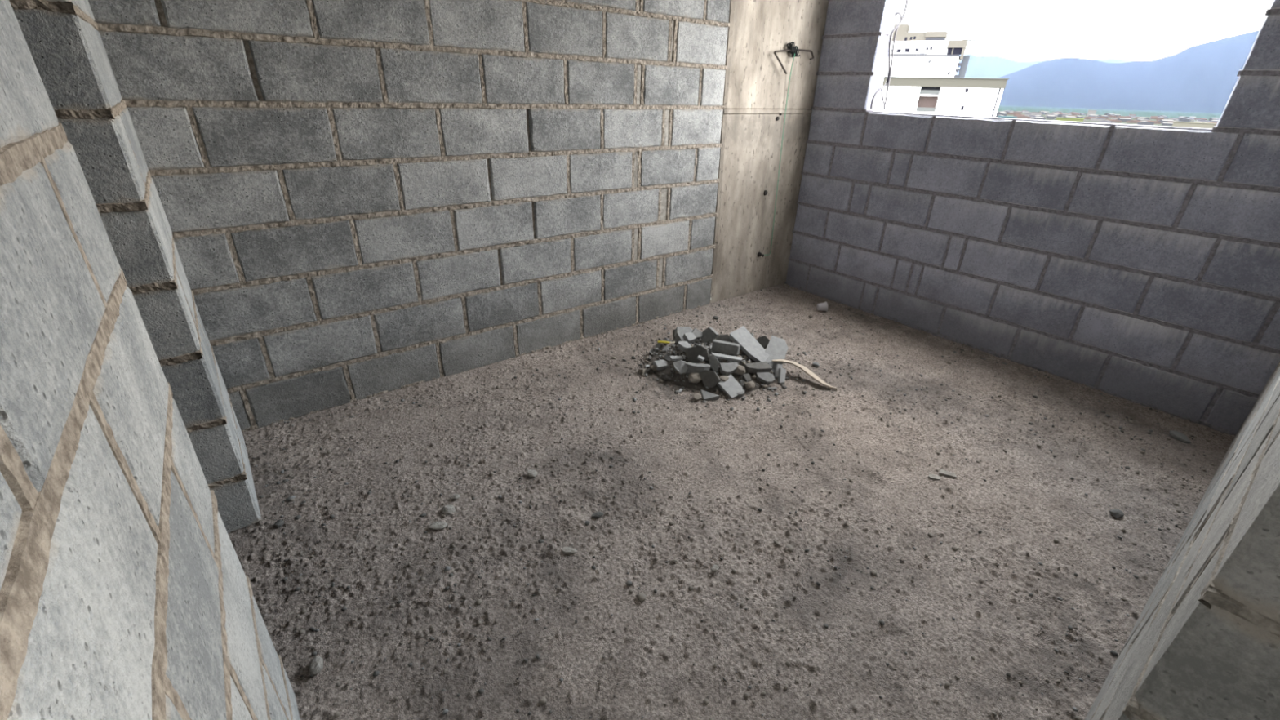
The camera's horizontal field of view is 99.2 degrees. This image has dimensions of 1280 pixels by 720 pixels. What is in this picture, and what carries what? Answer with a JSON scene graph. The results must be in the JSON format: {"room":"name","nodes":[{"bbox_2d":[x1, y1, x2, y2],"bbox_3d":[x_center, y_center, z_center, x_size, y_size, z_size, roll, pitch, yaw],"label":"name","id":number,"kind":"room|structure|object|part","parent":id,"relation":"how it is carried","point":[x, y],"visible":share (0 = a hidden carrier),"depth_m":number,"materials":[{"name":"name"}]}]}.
{"room":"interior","nodes":[
{"label":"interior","id":0,"kind":"room"},
{"bbox_2d":[0,0,300,719],"bbox_3d":[-0.659,-0.270,0.477,0.159,2.626,3.100,-18,33,-34],"label":"wall","id":1,"kind":"structure","parent":0,"point":[126,592],"depth_m":0.54,"materials":[{"name":"grey concrete"}]},
{"bbox_2d":[88,0,730,432],"bbox_3d":[-0.620,-1.195,2.345,2.754,2.620,0.150,-18,33,-34],"label":"wall","id":2,"kind":"structure","parent":0,"point":[360,199],"depth_m":2.25,"materials":[{"name":"grey concrete"}]},
{"bbox_2d":[227,283,1235,719],"bbox_3d":[0.481,0.369,2.161,3.560,0.041,2.621,-18,33,-34],"label":"floor","id":3,"kind":"structure","parent":0,"point":[845,688],"depth_m":1.76,"materials":[{"name":"grey concrete"}]},
{"bbox_2d":[273,520,284,527],"bbox_3d":[-1.151,0.522,1.734,0.028,0.025,0.032,16,30,27],"label":"clod","id":4,"kind":"object","parent":3,"relation":"on","point":[278,523],"visible":1,"depth_m":1.73,"materials":[{"name":"grey stone"}]},
{"bbox_2d":[308,656,323,675],"bbox_3d":[-0.784,0.738,1.319,0.034,0.038,0.051,-10,29,-22],"label":"clod","id":5,"kind":"object","parent":3,"relation":"on","point":[316,665],"visible":1,"depth_m":1.31,"materials":[{"name":"grey stone"}]},
{"bbox_2d":[427,521,447,529],"bbox_3d":[-0.652,0.534,1.752,0.060,0.022,0.039,-2,27,-8],"label":"clod","id":6,"kind":"object","parent":3,"relation":"on","point":[437,525],"visible":1,"depth_m":1.74,"materials":[{"name":"grey stone"}]},
{"bbox_2d":[441,504,455,515],"bbox_3d":[-0.639,0.502,1.821,0.049,0.035,0.044,11,28,19],"label":"clod","id":7,"kind":"object","parent":3,"relation":"on","point":[447,509],"visible":1,"depth_m":1.81,"materials":[{"name":"grey stone"}]},
{"bbox_2d":[452,493,460,499],"bbox_3d":[-0.632,0.471,1.874,0.028,0.018,0.027,-8,28,-19],"label":"clod","id":8,"kind":"object","parent":3,"relation":"on","point":[455,496],"visible":1,"depth_m":1.87,"materials":[{"name":"grey stone"}]},
{"bbox_2d":[527,469,537,477],"bbox_3d":[-0.396,0.417,1.998,0.038,0.027,0.038,5,27,6],"label":"clod","id":9,"kind":"object","parent":3,"relation":"on","point":[531,473],"visible":1,"depth_m":1.99,"materials":[{"name":"grey stone"}]},
{"bbox_2d":[561,546,577,554],"bbox_3d":[-0.217,0.586,1.674,0.050,0.023,0.029,0,26,-3],"label":"clod","id":10,"kind":"object","parent":3,"relation":"on","point":[567,550],"visible":1,"depth_m":1.67,"materials":[{"name":"grey stone"}]},
{"bbox_2d":[591,511,604,517],"bbox_3d":[-0.142,0.518,1.818,0.043,0.024,0.032,-8,28,-19],"label":"clod","id":11,"kind":"object","parent":3,"relation":"on","point":[597,514],"visible":1,"depth_m":1.81,"materials":[{"name":"grey stone"}]},
{"bbox_2d":[638,368,646,373],"bbox_3d":[0.013,0.057,2.743,0.036,0.044,0.050,-20,34,-37],"label":"chip","id":12,"kind":"object","parent":3,"relation":"on","point":[642,370],"visible":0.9,"depth_m":2.73,"materials":[{"name":"grey concrete"}]},
{"bbox_2d":[649,364,657,371],"bbox_3d":[0.073,0.040,2.744,0.054,0.050,0.040,16,30,26],"label":"chip","id":13,"kind":"object","parent":3,"relation":"on","point":[653,367],"visible":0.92,"depth_m":2.74,"materials":[{"name":"grey concrete"}]},
{"bbox_2d":[655,342,662,349],"bbox_3d":[0.103,-0.074,2.987,0.041,0.040,0.041,-15,31,-30],"label":"chip","id":14,"kind":"object","parent":3,"relation":"on","point":[659,345],"visible":0.84,"depth_m":2.98,"materials":[{"name":"grey concrete"}]},
{"bbox_2d":[693,393,702,400],"bbox_3d":[0.263,0.171,2.518,0.045,0.032,0.051,22,33,35],"label":"shard","id":15,"kind":"object","parent":3,"relation":"on","point":[697,397],"visible":1,"depth_m":2.51},
{"bbox_2d":[700,389,719,400],"bbox_3d":[0.323,0.161,2.540,0.081,0.050,0.069,-6,28,-15],"label":"shard","id":16,"kind":"object","parent":3,"relation":"on","point":[706,396],"visible":1,"depth_m":2.52},
{"bbox_2d":[711,564,719,571],"bbox_3d":[0.224,0.620,1.619,0.022,0.015,0.028,15,29,25],"label":"clod","id":17,"kind":"object","parent":3,"relation":"on","point":[715,567],"visible":1,"depth_m":1.61,"materials":[{"name":"grey stone"}]},
{"bbox_2d":[586,324,858,454],"bbox_3d":[0.422,0.053,2.727,1.272,0.146,1.568,-18,33,-34],"label":"debris","id":18,"kind":"object","parent":3,"relation":"on","point":[677,379],"visible":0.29,"depth_m":2.69,"materials":[{"name":"grey concrete"}]},
{"bbox_2d":[653,360,667,370],"bbox_3d":[0.104,0.026,2.732,0.065,0.056,0.057,-3,27,-10],"label":"shard","id":19,"kind":"object","parent":18,"relation":"on","point":[660,364],"visible":1,"depth_m":2.72},
{"bbox_2d":[662,346,669,352],"bbox_3d":[0.135,-0.056,2.875,0.029,0.034,0.047,10,28,16],"label":"chip","id":20,"kind":"object","parent":18,"relation":"on","point":[665,348],"visible":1,"depth_m":2.87,"materials":[{"name":"grey concrete"}]},
{"bbox_2d":[657,341,675,344],"bbox_3d":[0.141,-0.094,2.930,0.079,0.019,0.064,-18,33,-34],"label":"scrap","id":21,"kind":"object","parent":18,"relation":"on","point":[665,342],"visible":1,"depth_m":2.92,"materials":[{"name":"yellow"}]},
{"bbox_2d":[663,354,671,360],"bbox_3d":[0.144,-0.009,2.778,0.045,0.050,0.044,17,30,28],"label":"chip","id":22,"kind":"object","parent":18,"relation":"on","point":[666,357],"visible":0.78,"depth_m":2.76,"materials":[{"name":"grey concrete"}]},
{"bbox_2d":[672,337,679,344],"bbox_3d":[0.202,-0.101,2.979,0.028,0.038,0.050,-17,32,-33],"label":"chip","id":23,"kind":"object","parent":18,"relation":"on","point":[675,340],"visible":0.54,"depth_m":2.97,"materials":[{"name":"grey concrete"}]},
{"bbox_2d":[669,355,683,360],"bbox_3d":[0.183,-0.009,2.733,0.067,0.022,0.028,-5,27,-14],"label":"shard","id":24,"kind":"object","parent":18,"relation":"on","point":[671,357],"visible":1,"depth_m":2.73},
{"bbox_2d":[672,360,688,374],"bbox_3d":[0.206,0.038,2.670,0.096,0.104,0.087,-2,27,-8],"label":"shard","id":25,"kind":"object","parent":18,"relation":"on","point":[680,366],"visible":0.8,"depth_m":2.65},
{"bbox_2d":[674,326,693,341],"bbox_3d":[0.241,-0.137,2.971,0.098,0.103,0.098,-3,27,-10],"label":"shard","id":26,"kind":"object","parent":18,"relation":"on","point":[680,331],"visible":0.51,"depth_m":2.95},
{"bbox_2d":[677,341,691,351],"bbox_3d":[0.230,-0.069,2.797,0.081,0.055,0.057,8,27,13],"label":"shard","id":27,"kind":"object","parent":18,"relation":"on","point":[682,345],"visible":0.76,"depth_m":2.79},
{"bbox_2d":[682,332,696,342],"bbox_3d":[0.262,-0.118,2.882,0.057,0.058,0.060,-15,31,-30],"label":"shard","id":28,"kind":"object","parent":18,"relation":"on","point":[689,337],"visible":0.89,"depth_m":2.87},
{"bbox_2d":[688,372,701,382],"bbox_3d":[0.266,0.082,2.613,0.072,0.046,0.077,9,27,15],"label":"stone","id":29,"kind":"object","parent":18,"relation":"on","point":[693,377],"visible":0.98,"depth_m":2.60,"materials":[{"name":"beige stone"}]},
{"bbox_2d":[684,345,709,363],"bbox_3d":[0.288,-0.028,2.713,0.144,0.121,0.056,10,28,16],"label":"shard","id":30,"kind":"object","parent":18,"relation":"on","point":[692,353],"visible":0.81,"depth_m":2.70},
{"bbox_2d":[692,327,702,339],"bbox_3d":[0.301,-0.134,2.909,0.079,0.080,0.066,4,27,4],"label":"shard","id":31,"kind":"object","parent":18,"relation":"on","point":[698,334],"visible":0.81,"depth_m":2.90},
{"bbox_2d":[685,362,710,373],"bbox_3d":[0.278,0.044,2.645,0.125,0.063,0.066,8,27,12],"label":"shard","id":32,"kind":"object","parent":18,"relation":"on","point":[691,366],"visible":0.72,"depth_m":2.62},
{"bbox_2d":[700,327,719,342],"bbox_3d":[0.370,-0.134,2.917,0.106,0.123,0.093,15,30,25],"label":"shard","id":33,"kind":"object","parent":18,"relation":"on","point":[709,333],"visible":0.91,"depth_m":2.89},
{"bbox_2d":[699,369,720,387],"bbox_3d":[0.337,0.088,2.602,0.124,0.129,0.092,1,26,-1],"label":"shard","id":34,"kind":"object","parent":18,"relation":"on","point":[709,378],"visible":0.98,"depth_m":2.58},
{"bbox_2d":[709,354,719,371],"bbox_3d":[0.364,0.016,2.664,0.062,0.107,0.104,-14,30,-28],"label":"shard","id":35,"kind":"object","parent":18,"relation":"on","point":[713,362],"visible":0.93,"depth_m":2.65},
{"bbox_2d":[715,333,732,342],"bbox_3d":[0.442,-0.103,2.881,0.106,0.108,0.083,-2,27,-7],"label":"shard","id":36,"kind":"object","parent":18,"relation":"on","point":[721,337],"visible":0.6,"depth_m":2.86},
{"bbox_2d":[711,339,740,355],"bbox_3d":[0.438,-0.063,2.769,0.147,0.073,0.058,5,27,7],"label":"shard","id":37,"kind":"object","parent":18,"relation":"on","point":[719,346],"visible":1,"depth_m":2.75},
{"bbox_2d":[711,352,742,361],"bbox_3d":[0.430,-0.013,2.699,0.159,0.034,0.031,4,27,5],"label":"shard","id":38,"kind":"object","parent":18,"relation":"on","point":[729,357],"visible":0.8,"depth_m":2.69},
{"bbox_2d":[720,362,738,375],"bbox_3d":[0.435,0.042,2.641,0.096,0.052,0.072,-6,27,-14],"label":"shard","id":39,"kind":"object","parent":18,"relation":"on","point":[727,368],"visible":0.96,"depth_m":2.63},
{"bbox_2d":[736,364,745,374],"bbox_3d":[0.489,0.048,2.644,0.057,0.059,0.065,-17,32,-33],"label":"shard","id":40,"kind":"object","parent":18,"relation":"on","point":[740,370],"visible":1,"depth_m":2.63},
{"bbox_2d":[742,373,751,382],"bbox_3d":[0.518,0.086,2.630,0.035,0.044,0.050,-13,30,-27],"label":"chip","id":41,"kind":"object","parent":18,"relation":"on","point":[746,377],"visible":0.93,"depth_m":2.62,"materials":[{"name":"grey concrete"}]},
{"bbox_2d":[744,381,755,388],"bbox_3d":[0.525,0.119,2.604,0.054,0.050,0.070,4,27,5],"label":"shard","id":42,"kind":"object","parent":18,"relation":"on","point":[750,384],"visible":1,"depth_m":2.58},
{"bbox_2d":[744,361,772,373],"bbox_3d":[0.580,0.041,2.680,0.131,0.049,0.060,-8,28,-19],"label":"shard","id":43,"kind":"object","parent":18,"relation":"on","point":[763,366],"visible":0.95,"depth_m":2.67},
{"bbox_2d":[756,335,769,348],"bbox_3d":[0.637,-0.082,2.873,0.129,0.131,0.073,5,27,6],"label":"shard","id":44,"kind":"object","parent":18,"relation":"on","point":[764,340],"visible":0.59,"depth_m":2.85},
{"bbox_2d":[755,372,775,384],"bbox_3d":[0.611,0.090,2.656,0.090,0.057,0.062,-2,27,-8],"label":"shard","id":45,"kind":"object","parent":18,"relation":"on","point":[766,378],"visible":1,"depth_m":2.65},
{"bbox_2d":[767,361,773,366],"bbox_3d":[0.657,0.021,2.770,0.034,0.039,0.048,-6,27,-15],"label":"chip","id":46,"kind":"object","parent":18,"relation":"on","point":[771,363],"visible":0.57,"depth_m":2.75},
{"bbox_2d":[764,335,788,373],"bbox_3d":[0.691,-0.026,2.803,0.112,0.176,0.216,15,29,25],"label":"shard","id":47,"kind":"object","parent":18,"relation":"on","point":[777,348],"visible":0.65,"depth_m":2.80},
{"bbox_2d":[728,325,768,362],"bbox_3d":[0.571,-0.071,2.804,0.225,0.148,0.118,24,34,37],"label":"shard","id":48,"kind":"object","parent":47,"relation":"on","point":[749,345],"visible":0.84,"depth_m":2.79},
{"bbox_2d":[773,364,782,377],"bbox_3d":[0.690,0.055,2.716,0.038,0.074,0.069,5,27,7],"label":"shard","id":49,"kind":"object","parent":18,"relation":"on","point":[777,366],"visible":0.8,"depth_m":2.71},
{"label":"chip","id":50,"kind":"object","parent":18,"relation":"on","visible":0},
{"bbox_2d":[697,355,705,361],"bbox_3d":[0.297,-0.009,2.663,0.037,0.026,0.024,17,30,28],"label":"shard","id":51,"kind":"object","parent":50,"relation":"on","point":[701,358],"visible":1,"depth_m":2.66},
{"bbox_2d":[716,374,742,399],"bbox_3d":[0.430,0.128,2.578,0.092,0.080,0.124,-18,33,-34],"label":"shard","id":52,"kind":"object","parent":3,"relation":"on","point":[731,387],"visible":0.89,"depth_m":2.57},
{"bbox_2d":[719,375,728,382],"bbox_3d":[0.401,0.089,2.603,0.048,0.037,0.053,19,31,30],"label":"shard","id":53,"kind":"object","parent":52,"relation":"on","point":[724,378],"visible":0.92,"depth_m":2.59},
{"bbox_2d":[244,286,1224,719],"bbox_3d":[0.497,0.312,2.266,3.384,0.036,2.438,-18,33,-34],"label":"gravel","id":54,"kind":"structure","parent":3,"relation":"on","point":[641,597],"depth_m":1.84,"materials":[{"name":"grey gravel"}]},
{"bbox_2d":[736,390,744,397],"bbox_3d":[0.473,0.156,2.557,0.036,0.037,0.050,21,33,34],"label":"shard","id":55,"kind":"object","parent":3,"relation":"on","point":[740,393],"visible":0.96,"depth_m":2.54},
{"bbox_2d":[769,386,777,391],"bbox_3d":[0.643,0.140,2.624,0.034,0.022,0.016,12,28,20],"label":"chip","id":56,"kind":"object","parent":3,"relation":"on","point":[774,388],"visible":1,"depth_m":2.62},
{"bbox_2d":[777,367,786,382],"bbox_3d":[0.702,0.080,2.697,0.038,0.083,0.082,7,27,10],"label":"shard","id":57,"kind":"object","parent":3,"relation":"on","point":[781,375],"visible":0.97,"depth_m":2.69},
{"bbox_2d":[772,359,837,389],"bbox_3d":[0.806,0.066,2.701,0.124,0.071,0.336,-18,33,-34],"label":"hose","id":58,"kind":"object","parent":3,"relation":"on","point":[802,367],"visible":1,"depth_m":2.71,"materials":[{"name":"beige plastic"}]},
{"bbox_2d":[812,361,819,366],"bbox_3d":[0.924,0.022,2.860,0.041,0.036,0.046,-11,29,-23],"label":"stone","id":59,"kind":"object","parent":3,"relation":"on","point":[815,363],"visible":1,"depth_m":2.85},
{"bbox_2d":[816,301,827,311],"bbox_3d":[1.197,-0.349,3.579,0.064,0.071,0.065,0,26,-3],"label":"stone","id":60,"kind":"object","parent":3,"relation":"on","point":[822,306],"visible":1,"depth_m":3.56,"materials":[{"name":"white stone"}]},
{"bbox_2d":[928,473,940,479],"bbox_3d":[1.105,0.441,2.046,0.042,0.012,0.023,9,27,15],"label":"flake","id":61,"kind":"object","parent":3,"relation":"on","point":[930,476],"visible":1,"depth_m":2.04,"materials":[{"name":"white concrete"}]},
{"bbox_2d":[938,469,956,478],"bbox_3d":[1.166,0.431,2.066,0.064,0.014,0.025,9,27,14],"label":"flake","id":62,"kind":"object","parent":3,"relation":"on","point":[941,472],"visible":1,"depth_m":2.06,"materials":[{"name":"grey stone"}]},
{"bbox_2d":[1109,509,1124,518],"bbox_3d":[1.653,0.531,1.887,0.050,0.028,0.040,-8,28,-18],"label":"clod","id":63,"kind":"object","parent":3,"relation":"on","point":[1117,513],"visible":1,"depth_m":1.88,"materials":[{"name":"grey stone"}]},
{"bbox_2d":[1168,430,1191,443],"bbox_3d":[2.312,0.329,2.331,0.048,0.042,0.081,-13,30,-27],"label":"stone","id":64,"kind":"object","parent":3,"relation":"on","point":[1179,436],"visible":1,"depth_m":2.32,"materials":[{"name":"grey stone"}]},
{"bbox_2d":[710,0,829,302],"bbox_3d":[0.776,-1.662,3.369,0.977,2.620,0.205,-18,33,-34],"label":"column","id":65,"kind":"structure","parent":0,"point":[756,85],"depth_m":3.39,"materials":[{"name":"concrete"}]},
{"bbox_2d":[757,252,764,257],"bbox_3d":[0.833,-0.724,3.748,0.034,0.034,0.037,-18,33,-34],"label":"nail","id":66,"kind":"object","parent":65,"relation":"attached to","point":[759,254],"visible":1,"depth_m":3.75,"materials":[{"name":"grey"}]},
{"bbox_2d":[773,41,813,74],"bbox_3d":[0.914,-1.800,3.252,0.376,0.171,0.048,-18,33,-34],"label":"hook","id":67,"kind":"object","parent":65,"relation":"attached to","point":[790,49],"visible":0.99,"depth_m":3.21,"materials":[{"name":"grey metal"}]},
{"bbox_2d":[768,53,795,254],"bbox_3d":[0.899,-1.288,3.501,0.104,1.262,0.032,-18,33,-34],"label":"string","id":68,"kind":"object","parent":67,"relation":"hanging from","point":[794,53],"visible":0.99,"depth_m":3.49,"materials":[{"name":"green"}]},
{"bbox_2d":[784,0,1279,435],"bbox_3d":[1.962,-1.257,2.628,0.141,2.620,2.595,-18,33,-34],"label":"wall","id":69,"kind":"structure","parent":0,"point":[1136,264],"depth_m":2.68,"materials":[{"name":"stone"}]},
{"bbox_2d":[880,88,885,109],"bbox_3d":[1.463,-1.567,3.272,0.019,0.112,0.050,-18,33,-34],"label":"cable","id":70,"kind":"object","parent":69,"relation":"attached to","point":[882,92],"visible":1,"depth_m":3.27,"materials":[{"name":"grey plastic"}]},
{"bbox_2d":[870,0,908,109],"bbox_3d":[1.462,-2.028,3.044,0.171,1.138,0.026,-18,33,-34],"label":"cable","id":71,"kind":"object","parent":69,"relation":"hanging from","point":[906,2],"visible":1,"depth_m":3.17,"materials":[{"name":"grey plastic"}]},
{"bbox_2d":[883,12,902,109],"bbox_3d":[1.478,-1.754,3.208,0.046,0.503,0.063,-18,33,-34],"label":"cable","id":72,"kind":"object","parent":69,"relation":"hanging from","point":[897,13],"visible":1,"depth_m":3.19,"materials":[{"name":"grey plastic"}]},
{"bbox_2d":[1084,361,1279,719],"bbox_3d":[1.668,-0.474,1.036,2.520,2.620,0.147,-18,33,-34],"label":"wall","id":73,"kind":"structure","parent":0,"point":[1205,643],"depth_m":0.64,"materials":[{"name":"grey concrete"}]},
{"label":"outside","id":74,"kind":"structure","parent":0,"visible":0},
{"bbox_2d":[998,111,1215,126],"bbox_3d":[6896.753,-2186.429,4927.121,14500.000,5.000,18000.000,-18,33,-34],"label":"ground","id":75,"kind":"structure","parent":74,"point":[1022,113],"depth_m":1749.78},
{"bbox_2d":[995,112,1006,115],"bbox_3d":[1176.302,-800.539,1773.452,17.716,10.483,26.564,-13,30,-27],"label":"house","id":76,"kind":"structure","parent":75,"relation":"on","point":[997,113],"depth_m":1766.09,"materials":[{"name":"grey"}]},
{"bbox_2d":[998,115,1017,118],"bbox_3d":[1030.853,-680.245,1527.541,46.000,6.200,32.000,17,30,27],"label":"warehouse","id":77,"kind":"structure","parent":75,"relation":"on","point":[1005,117],"depth_m":1516.71,"materials":[{"name":"grey"}]},
{"bbox_2d":[1017,115,1031,119],"bbox_3d":[1132.717,-716.632,1606.258,31.838,6.793,25.989,15,29,24],"label":"house","id":78,"kind":"structure","parent":75,"relation":"on","point":[1018,117],"depth_m":1596.70,"materials":[{"name":"grey"}]},
{"bbox_2d":[1023,113,1035,115],"bbox_3d":[1334.067,-840.317,1866.062,19.513,7.824,27.430,-1,27,-6],"label":"house","id":79,"kind":"structure","parent":75,"relation":"on","point":[1024,114],"depth_m":1860.81,"materials":[{"name":"grey"}]},
{"bbox_2d":[1034,116,1045,119],"bbox_3d":[1057.364,-637.939,1439.312,26.564,10.483,17.716,-19,33,-35],"label":"house","id":80,"kind":"structure","parent":75,"relation":"on","point":[1035,117],"depth_m":1432.14,"materials":[{"name":"grey"}]},
{"bbox_2d":[1046,115,1055,119],"bbox_3d":[1236.235,-730.876,1637.088,17.716,10.483,26.564,20,32,33],"label":"house","id":81,"kind":"structure","parent":75,"relation":"on","point":[1049,117],"depth_m":1629.38,"materials":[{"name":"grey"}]},
{"bbox_2d":[1052,113,1062,117],"bbox_3d":[1415.738,-830.053,1847.864,17.029,10.111,27.821,3,26,3],"label":"house","id":82,"kind":"structure","parent":75,"relation":"on","point":[1059,115],"depth_m":1836.66,"materials":[{"name":"grey"}]},
{"bbox_2d":[1062,115,1075,118],"bbox_3d":[1263.234,-712.082,1601.380,27.821,10.111,17.029,3,26,2],"label":"house","id":83,"kind":"structure","parent":75,"relation":"on","point":[1072,117],"depth_m":1595.53,"materials":[{"name":"grey"}]},
{"bbox_2d":[1056,117,1084,121],"bbox_3d":[1167.740,-652.979,1478.871,62.000,8.200,34.000,19,31,31],"label":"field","id":84,"kind":"structure","parent":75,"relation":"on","point":[1069,119],"depth_m":1467.36,"materials":[{"name":"green plant"}]},
{"bbox_2d":[1083,116,1096,119],"bbox_3d":[1423.219,-763.625,1718.069,26.764,7.192,28.543,1,26,-2],"label":"house","id":85,"kind":"structure","parent":75,"relation":"on","point":[1085,117],"depth_m":1713.84,"materials":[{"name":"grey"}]},
{"bbox_2d":[1086,110,1097,116],"bbox_3d":[1630.000,-889.417,1965.621,26.000,23.200,22.000,20,32,32],"label":"flats","id":86,"kind":"structure","parent":75,"relation":"on","point":[1090,112],"depth_m":1957.27,"materials":[{"name":"grey"}]},
{"bbox_2d":[1090,118,1105,121],"bbox_3d":[1317.250,-691.060,1565.000,27.430,7.824,19.513,-4,27,-11],"label":"house","id":87,"kind":"structure","parent":75,"relation":"on","point":[1091,119],"depth_m":1557.81,"materials":[{"name":"grey"}]},
{"bbox_2d":[997,105,1222,119],"bbox_3d":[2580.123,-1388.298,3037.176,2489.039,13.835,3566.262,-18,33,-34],"label":"forest","id":88,"kind":"object","parent":75,"relation":"on","point":[1001,108],"visible":0.48,"depth_m":2718.06,"materials":[{"name":"green"}]},
{"bbox_2d":[1103,120,1116,123],"bbox_3d":[1171.302,-591.063,1356.202,17.161,6.797,18.888,-4,27,-12],"label":"house","id":89,"kind":"structure","parent":75,"relation":"on","point":[1106,122],"depth_m":1352.12,"materials":[{"name":"grey"}]},
{"bbox_2d":[1106,119,1122,122],"bbox_3d":[1312.328,-663.491,1510.438,31.838,6.793,25.989,-4,27,-11],"label":"house","id":90,"kind":"structure","parent":75,"relation":"on","point":[1111,120],"depth_m":1499.96,"materials":[{"name":"grey"}]},
{"bbox_2d":[1117,117,1131,121],"bbox_3d":[1421.847,-705.572,1598.009,27.821,10.111,17.029,11,28,17],"label":"house","id":91,"kind":"structure","parent":75,"relation":"on","point":[1123,119],"depth_m":1592.80,"materials":[{"name":"grey"}]},
{"bbox_2d":[1125,120,1142,123],"bbox_3d":[1365.015,-658.105,1502.390,26.764,7.192,28.543,-14,30,-28],"label":"house","id":92,"kind":"structure","parent":75,"relation":"on","point":[1131,121],"depth_m":1495.93,"materials":[{"name":"grey"}]},
{"bbox_2d":[1137,120,1154,125],"bbox_3d":[1230.618,-575.625,1324.664,26.564,10.483,17.716,10,28,17],"label":"house","id":93,"kind":"structure","parent":75,"relation":"on","point":[1144,122],"depth_m":1317.90,"materials":[{"name":"grey"}]},
{"bbox_2d":[1147,120,1160,124],"bbox_3d":[1410.185,-655.132,1499.628,31.838,6.793,25.989,-8,28,-19],"label":"house","id":94,"kind":"structure","parent":75,"relation":"on","point":[1154,122],"depth_m":1490.10,"materials":[{"name":"grey"}]},
{"bbox_2d":[1158,119,1173,123],"bbox_3d":[1481.722,-671.150,1532.483,27.821,10.111,17.029,7,27,10],"label":"house","id":95,"kind":"structure","parent":75,"relation":"on","point":[1162,121],"depth_m":1526.93,"materials":[{"name":"grey"}]},
{"bbox_2d":[1161,122,1173,125],"bbox_3d":[1356.465,-607.202,1400.027,20.069,6.761,24.250,20,32,33],"label":"house","id":96,"kind":"structure","parent":75,"relation":"on","point":[1162,123],"depth_m":1393.34,"materials":[{"name":"grey"}]},
{"bbox_2d":[1178,118,1191,121],"bbox_3d":[1773.575,-781.158,1771.078,17.716,10.483,26.564,-17,32,-33],"label":"house","id":97,"kind":"structure","parent":75,"relation":"on","point":[1180,119],"depth_m":1766.09,"materials":[{"name":"grey"}]},
{"bbox_2d":[1171,121,1216,128],"bbox_3d":[1298.899,-551.448,1278.318,74.000,12.200,38.000,24,34,37],"label":"warehouse","id":98,"kind":"structure","parent":75,"relation":"on","point":[1182,124],"depth_m":1265.87,"materials":[{"name":"grey"}]},
{"bbox_2d":[1208,117,1218,120],"bbox_3d":[2088.347,-875.903,1980.814,17.716,10.483,26.564,12,28,20],"label":"house","id":99,"kind":"structure","parent":75,"relation":"on","point":[1211,118],"depth_m":1975.51,"materials":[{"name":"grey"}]},
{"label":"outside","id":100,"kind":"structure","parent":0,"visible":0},
{"bbox_3d":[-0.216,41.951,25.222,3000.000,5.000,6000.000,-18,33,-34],"label":"ground","id":101,"kind":"structure","parent":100,"visible":0},
{"bbox_2d":[884,23,975,77],"bbox_3d":[77.717,-66.511,169.862,24.576,64.600,34.482,-18,33,-34],"label":"building","id":102,"kind":"structure","parent":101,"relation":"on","point":[916,54],"depth_m":151.93,"materials":[{"name":"white paint"}]},
{"bbox_3d":[87.885,-83.482,148.224,0.700,2.800,1.000,15,29,25],"label":"corner post","id":103,"kind":"part","parent":102,"relation":"part of","materials":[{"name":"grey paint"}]},
{"bbox_2d":[874,76,1008,117],"bbox_3d":[44.573,-33.203,117.699,30.674,49.620,47.521,-18,33,-34],"label":"apartment building","id":104,"kind":"structure","parent":101,"relation":"on","point":[959,96],"depth_m":97.39,"materials":[{"name":"white paint"}]},
{"bbox_3d":[48.022,-46.911,101.399,0.780,0.860,0.020,15,29,25],"label":"pane","id":105,"kind":"part","parent":104,"relation":"part of","materials":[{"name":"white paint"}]},
{"bbox_3d":[48.011,-49.458,100.186,0.780,0.800,0.020,15,29,25],"label":"pane","id":106,"kind":"part","parent":104,"relation":"part of","materials":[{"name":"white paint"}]},
{"bbox_3d":[50.131,-46.336,100.407,0.880,0.830,0.020,15,29,25],"label":"pane","id":107,"kind":"part","parent":104,"relation":"part of","materials":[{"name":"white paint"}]},
{"bbox_3d":[50.032,-48.920,99.228,0.780,0.800,0.020,15,29,25],"label":"pane","id":108,"kind":"part","parent":104,"relation":"part of","materials":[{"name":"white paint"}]},
{"bbox_3d":[52.150,-45.757,99.433,3.050,0.670,0.100,15,29,25],"label":"rail","id":109,"kind":"part","parent":104,"relation":"part of","materials":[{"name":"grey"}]},
{"bbox_3d":[52.227,-48.307,98.164,3.050,0.670,0.100,15,29,25],"label":"rail","id":110,"kind":"part","parent":104,"relation":"part of","materials":[{"name":"grey metal"}]},
{"bbox_3d":[55.600,-44.885,97.814,0.830,0.840,0.020,15,29,25],"label":"pane","id":111,"kind":"part","parent":104,"relation":"part of","materials":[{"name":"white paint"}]},
{"bbox_3d":[55.592,-47.499,96.566,1.030,0.830,0.020,15,29,25],"label":"pane","id":112,"kind":"part","parent":104,"relation":"part of","materials":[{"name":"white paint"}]},
{"bbox_3d":[59.029,-44.022,96.166,1.030,0.850,0.020,15,29,25],"label":"pane","id":113,"kind":"part","parent":104,"relation":"part of","materials":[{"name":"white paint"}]},
{"bbox_3d":[59.129,-46.598,94.871,0.880,0.820,0.020,15,29,25],"label":"pane","id":114,"kind":"part","parent":104,"relation":"part of","materials":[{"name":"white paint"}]},
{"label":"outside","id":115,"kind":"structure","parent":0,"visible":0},
{"bbox_2d":[955,53,1138,78],"bbox_3d":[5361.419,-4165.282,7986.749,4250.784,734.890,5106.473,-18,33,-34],"label":"hill","id":116,"kind":"structure","parent":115,"point":[986,66],"depth_m":8039.70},
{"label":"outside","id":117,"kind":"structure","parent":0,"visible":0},
{"bbox_2d":[998,29,1260,113],"bbox_3d":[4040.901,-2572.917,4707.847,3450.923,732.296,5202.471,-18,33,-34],"label":"mountain","id":118,"kind":"structure","parent":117,"point":[1202,77],"depth_m":4470.94,"materials":[{"name":"blue"}]}
]}

